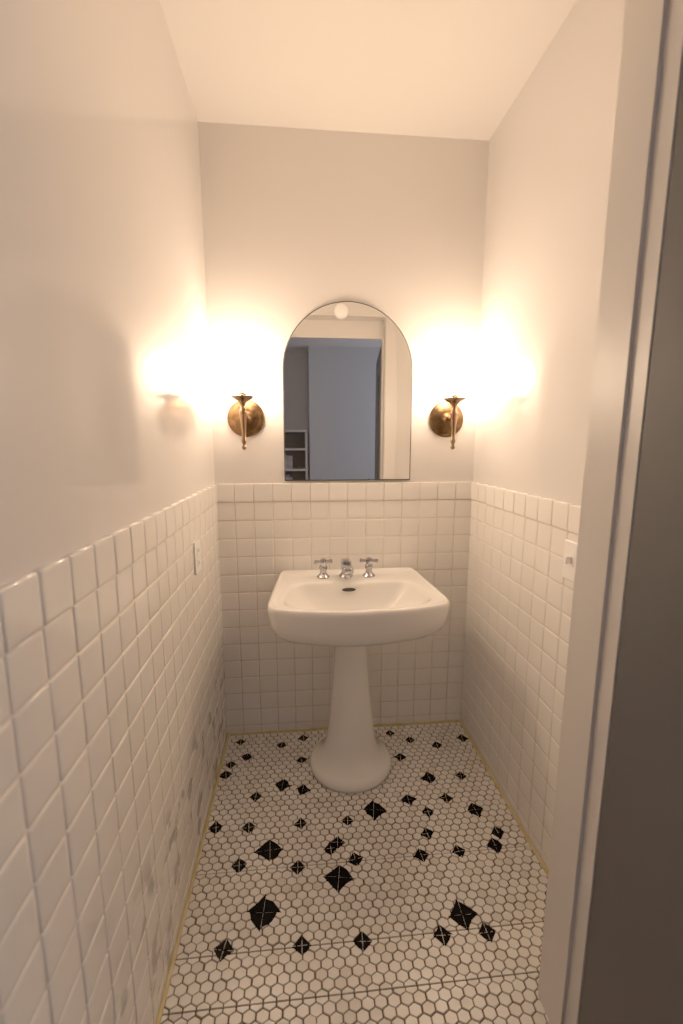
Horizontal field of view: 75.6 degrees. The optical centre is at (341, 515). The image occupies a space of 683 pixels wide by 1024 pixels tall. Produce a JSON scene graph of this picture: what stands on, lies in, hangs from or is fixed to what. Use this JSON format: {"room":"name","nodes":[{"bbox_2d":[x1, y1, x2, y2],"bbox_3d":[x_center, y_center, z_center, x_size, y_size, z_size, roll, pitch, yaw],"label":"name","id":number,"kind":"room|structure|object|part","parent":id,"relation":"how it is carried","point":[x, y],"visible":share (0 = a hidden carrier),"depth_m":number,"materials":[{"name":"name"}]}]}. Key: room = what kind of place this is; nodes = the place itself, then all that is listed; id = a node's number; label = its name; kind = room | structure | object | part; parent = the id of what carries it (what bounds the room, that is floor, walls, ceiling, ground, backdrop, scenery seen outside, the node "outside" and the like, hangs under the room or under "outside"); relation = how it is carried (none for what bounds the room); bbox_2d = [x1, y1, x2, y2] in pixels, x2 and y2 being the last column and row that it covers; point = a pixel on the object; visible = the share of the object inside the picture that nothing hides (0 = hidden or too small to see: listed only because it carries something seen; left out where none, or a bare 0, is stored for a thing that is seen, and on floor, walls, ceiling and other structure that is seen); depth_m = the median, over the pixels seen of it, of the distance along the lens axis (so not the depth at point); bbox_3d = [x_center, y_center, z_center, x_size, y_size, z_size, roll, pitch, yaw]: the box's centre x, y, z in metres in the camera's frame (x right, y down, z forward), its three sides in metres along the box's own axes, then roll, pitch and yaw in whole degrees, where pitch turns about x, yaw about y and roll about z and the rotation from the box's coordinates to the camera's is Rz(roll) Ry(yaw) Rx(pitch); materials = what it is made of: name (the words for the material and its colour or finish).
{"room":"powder room","nodes":[
{"label":"powder room","id":0,"kind":"room"},
{"bbox_2d":[0,0,214,585],"bbox_3d":[-0.454,-0.031,0.643,0.100,2.394,2.250,-1,9,-5],"label":"wall","id":1,"kind":"structure","parent":0,"point":[106,414],"depth_m":0.74,"materials":[{"name":"white paint"}]},
{"bbox_2d":[0,484,227,1023],"bbox_3d":[-0.401,0.597,0.768,0.011,1.105,2.200,-1,9,-5],"label":"tiles","id":2,"kind":"structure","parent":1,"relation":"attached to","point":[114,730],"depth_m":0.75,"materials":[{"name":"tile"}]},
{"bbox_2d":[193,538,200,574],"bbox_3d":[-0.460,0.132,1.407,0.009,0.105,0.068,-1,9,-5],"label":"electrical outlet","id":3,"kind":"object","parent":2,"relation":"attached to","point":[196,545],"visible":1,"depth_m":1.39,"materials":[{"name":"white plastic"}]},
{"bbox_2d":[156,734,229,1023],"bbox_3d":[-0.445,1.056,1.382,0.011,0.011,1.130,-1,9,-5],"label":"trim caulk","id":4,"kind":"structure","parent":1,"relation":"attached to","point":[176,947],"depth_m":1.22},
{"bbox_2d":[198,122,488,732],"bbox_3d":[0.020,-0.228,1.846,1.270,2.394,0.111,-1,9,-5],"label":"wall","id":5,"kind":"structure","parent":0,"point":[297,222],"depth_m":1.74,"materials":[{"name":"white paint"}]},
{"bbox_2d":[227,353,264,449],"bbox_3d":[-0.370,-0.422,1.660,0.146,0.349,0.141,-1,9,-5],"label":"wall sconce","id":6,"kind":"object","parent":5,"relation":"attached to","point":[245,417],"visible":1,"depth_m":1.64,"materials":[{"name":"gold metal"}]},
{"bbox_3d":[-0.368,-0.521,1.619,0.092,0.140,0.092,-1,9,-5],"label":"globe","id":7,"kind":"part","parent":6,"relation":"part of","materials":[{"name":"white glass"}]},
{"bbox_2d":[228,719,459,735],"bbox_3d":[0.025,0.956,1.983,1.050,0.011,0.011,-1,9,-5],"label":"baseboard trim","id":8,"kind":"object","parent":5,"relation":"attached to","point":[455,720],"visible":0.76,"depth_m":1.97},
{"bbox_2d":[282,301,412,480],"bbox_3d":[0.027,-0.483,1.752,0.518,0.691,0.012,-1,9,-5],"label":"arched mirror","id":9,"kind":"object","parent":5,"relation":"attached to","point":[347,366],"visible":1,"depth_m":1.75,"materials":[{"name":"grey mirror"}]},
{"bbox_2d":[429,357,467,449],"bbox_3d":[0.437,-0.434,1.734,0.146,0.349,0.141,-1,9,-5],"label":"wall sconce","id":10,"kind":"object","parent":5,"relation":"attached to","point":[446,417],"visible":1,"depth_m":1.71,"materials":[{"name":"gold metal"}]},
{"bbox_3d":[0.439,-0.534,1.693,0.092,0.140,0.092,-1,9,-5],"label":"globe","id":11,"kind":"part","parent":10,"relation":"part of","materials":[{"name":"white glass"}]},
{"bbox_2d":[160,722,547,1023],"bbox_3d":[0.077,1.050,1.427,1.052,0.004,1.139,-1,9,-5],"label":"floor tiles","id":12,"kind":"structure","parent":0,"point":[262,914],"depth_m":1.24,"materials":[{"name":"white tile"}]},
{"bbox_2d":[267,557,449,792],"bbox_3d":[0.048,0.596,1.675,0.617,0.812,0.489,-1,9,-5],"label":"pedestal sink","id":13,"kind":"object","parent":12,"relation":"on","point":[349,610],"visible":1,"depth_m":1.64,"materials":[{"name":"white ceramic"}]},
{"bbox_3d":[-0.073,0.185,1.752,0.076,0.018,0.018,-2,9,-11],"label":"tap lever","id":14,"kind":"part","parent":13,"relation":"part of","materials":[{"name":"silver metal"}]},
{"bbox_3d":[0.018,0.209,1.769,0.040,0.064,0.038,-1,9,-5],"label":"spout post","id":15,"kind":"part","parent":13,"relation":"part of","materials":[{"name":"silver metal"}]},
{"bbox_3d":[0.021,0.210,1.736,0.044,0.032,0.101,-1,9,-5],"label":"spout","id":16,"kind":"part","parent":13,"relation":"part of","materials":[{"name":"silver metal"}]},
{"bbox_2d":[267,567,449,646],"bbox_3d":[0.048,0.370,1.638,0.617,0.212,0.489,-1,9,-5],"label":"basin","id":17,"kind":"object","parent":13,"relation":"in","point":[378,606],"depth_m":1.48,"materials":[{"name":"white ceramic"}]},
{"bbox_3d":[0.110,0.182,1.769,0.076,0.018,0.018,1,9,3],"label":"tap lever","id":18,"kind":"part","parent":13,"relation":"part of","materials":[{"name":"silver metal"}]},
{"bbox_2d":[161,722,547,1023],"bbox_3d":[0.471,1.311,0.085,3.600,0.078,4.150,-1,9,-5],"label":"floor","id":19,"kind":"structure","parent":0,"point":[524,902],"depth_m":1.23,"materials":[{"name":"tile"}]},
{"bbox_2d":[159,0,576,140],"bbox_3d":[0.471,-1.128,-0.314,3.600,0.080,4.150,-1,9,-5],"label":"ceiling","id":20,"kind":"structure","parent":0,"point":[427,68],"depth_m":1.31,"materials":[{"name":"white paint"}]},
{"bbox_2d":[473,0,625,505],"bbox_3d":[0.654,-0.148,1.353,0.100,2.394,1.022,-1,9,-5],"label":"wall","id":21,"kind":"structure","parent":0,"point":[550,156],"depth_m":1.28,"materials":[{"name":"white paint"}]},
{"bbox_2d":[459,720,547,876],"bbox_3d":[0.592,1.028,1.544,0.011,0.011,0.995,-1,9,-5],"label":"trim caulk","id":22,"kind":"structure","parent":21,"relation":"attached to","point":[545,869],"depth_m":1.55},
{"bbox_2d":[461,482,580,870],"bbox_3d":[0.598,0.485,1.454,0.011,1.105,1.002,-1,9,-5],"label":"tiles","id":23,"kind":"structure","parent":21,"relation":"attached to","point":[519,600],"depth_m":1.47,"materials":[{"name":"tile"}]},
{"bbox_2d":[562,539,577,581],"bbox_3d":[0.605,0.123,1.172,0.022,0.105,0.068,-1,9,-5],"label":"light switch","id":24,"kind":"object","parent":23,"relation":"attached to","point":[570,548],"visible":0.76,"depth_m":1.17,"materials":[{"name":"white plastic"}]},
{"bbox_3d":[1.278,-0.064,0.841,1.614,2.394,0.128,-1,9,-5],"label":"wall","id":25,"kind":"structure","parent":0,"visible":0},
{"bbox_2d":[538,0,682,1023],"bbox_3d":[0.033,0.131,0.755,0.886,2.030,0.128,-1,9,-5],"label":"trim","id":26,"kind":"structure","parent":25,"relation":"attached to","point":[651,70],"depth_m":0.75,"materials":[{"name":"white wood"}]},
{"bbox_2d":[579,73,682,1023],"bbox_3d":[0.566,0.252,0.386,0.036,1.890,0.740,-2,10,-12],"label":"leaf","id":27,"kind":"object","parent":25,"relation":"attached to","point":[633,974],"visible":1,"depth_m":0.69,"materials":[{"name":"grey paint"}]}
]}

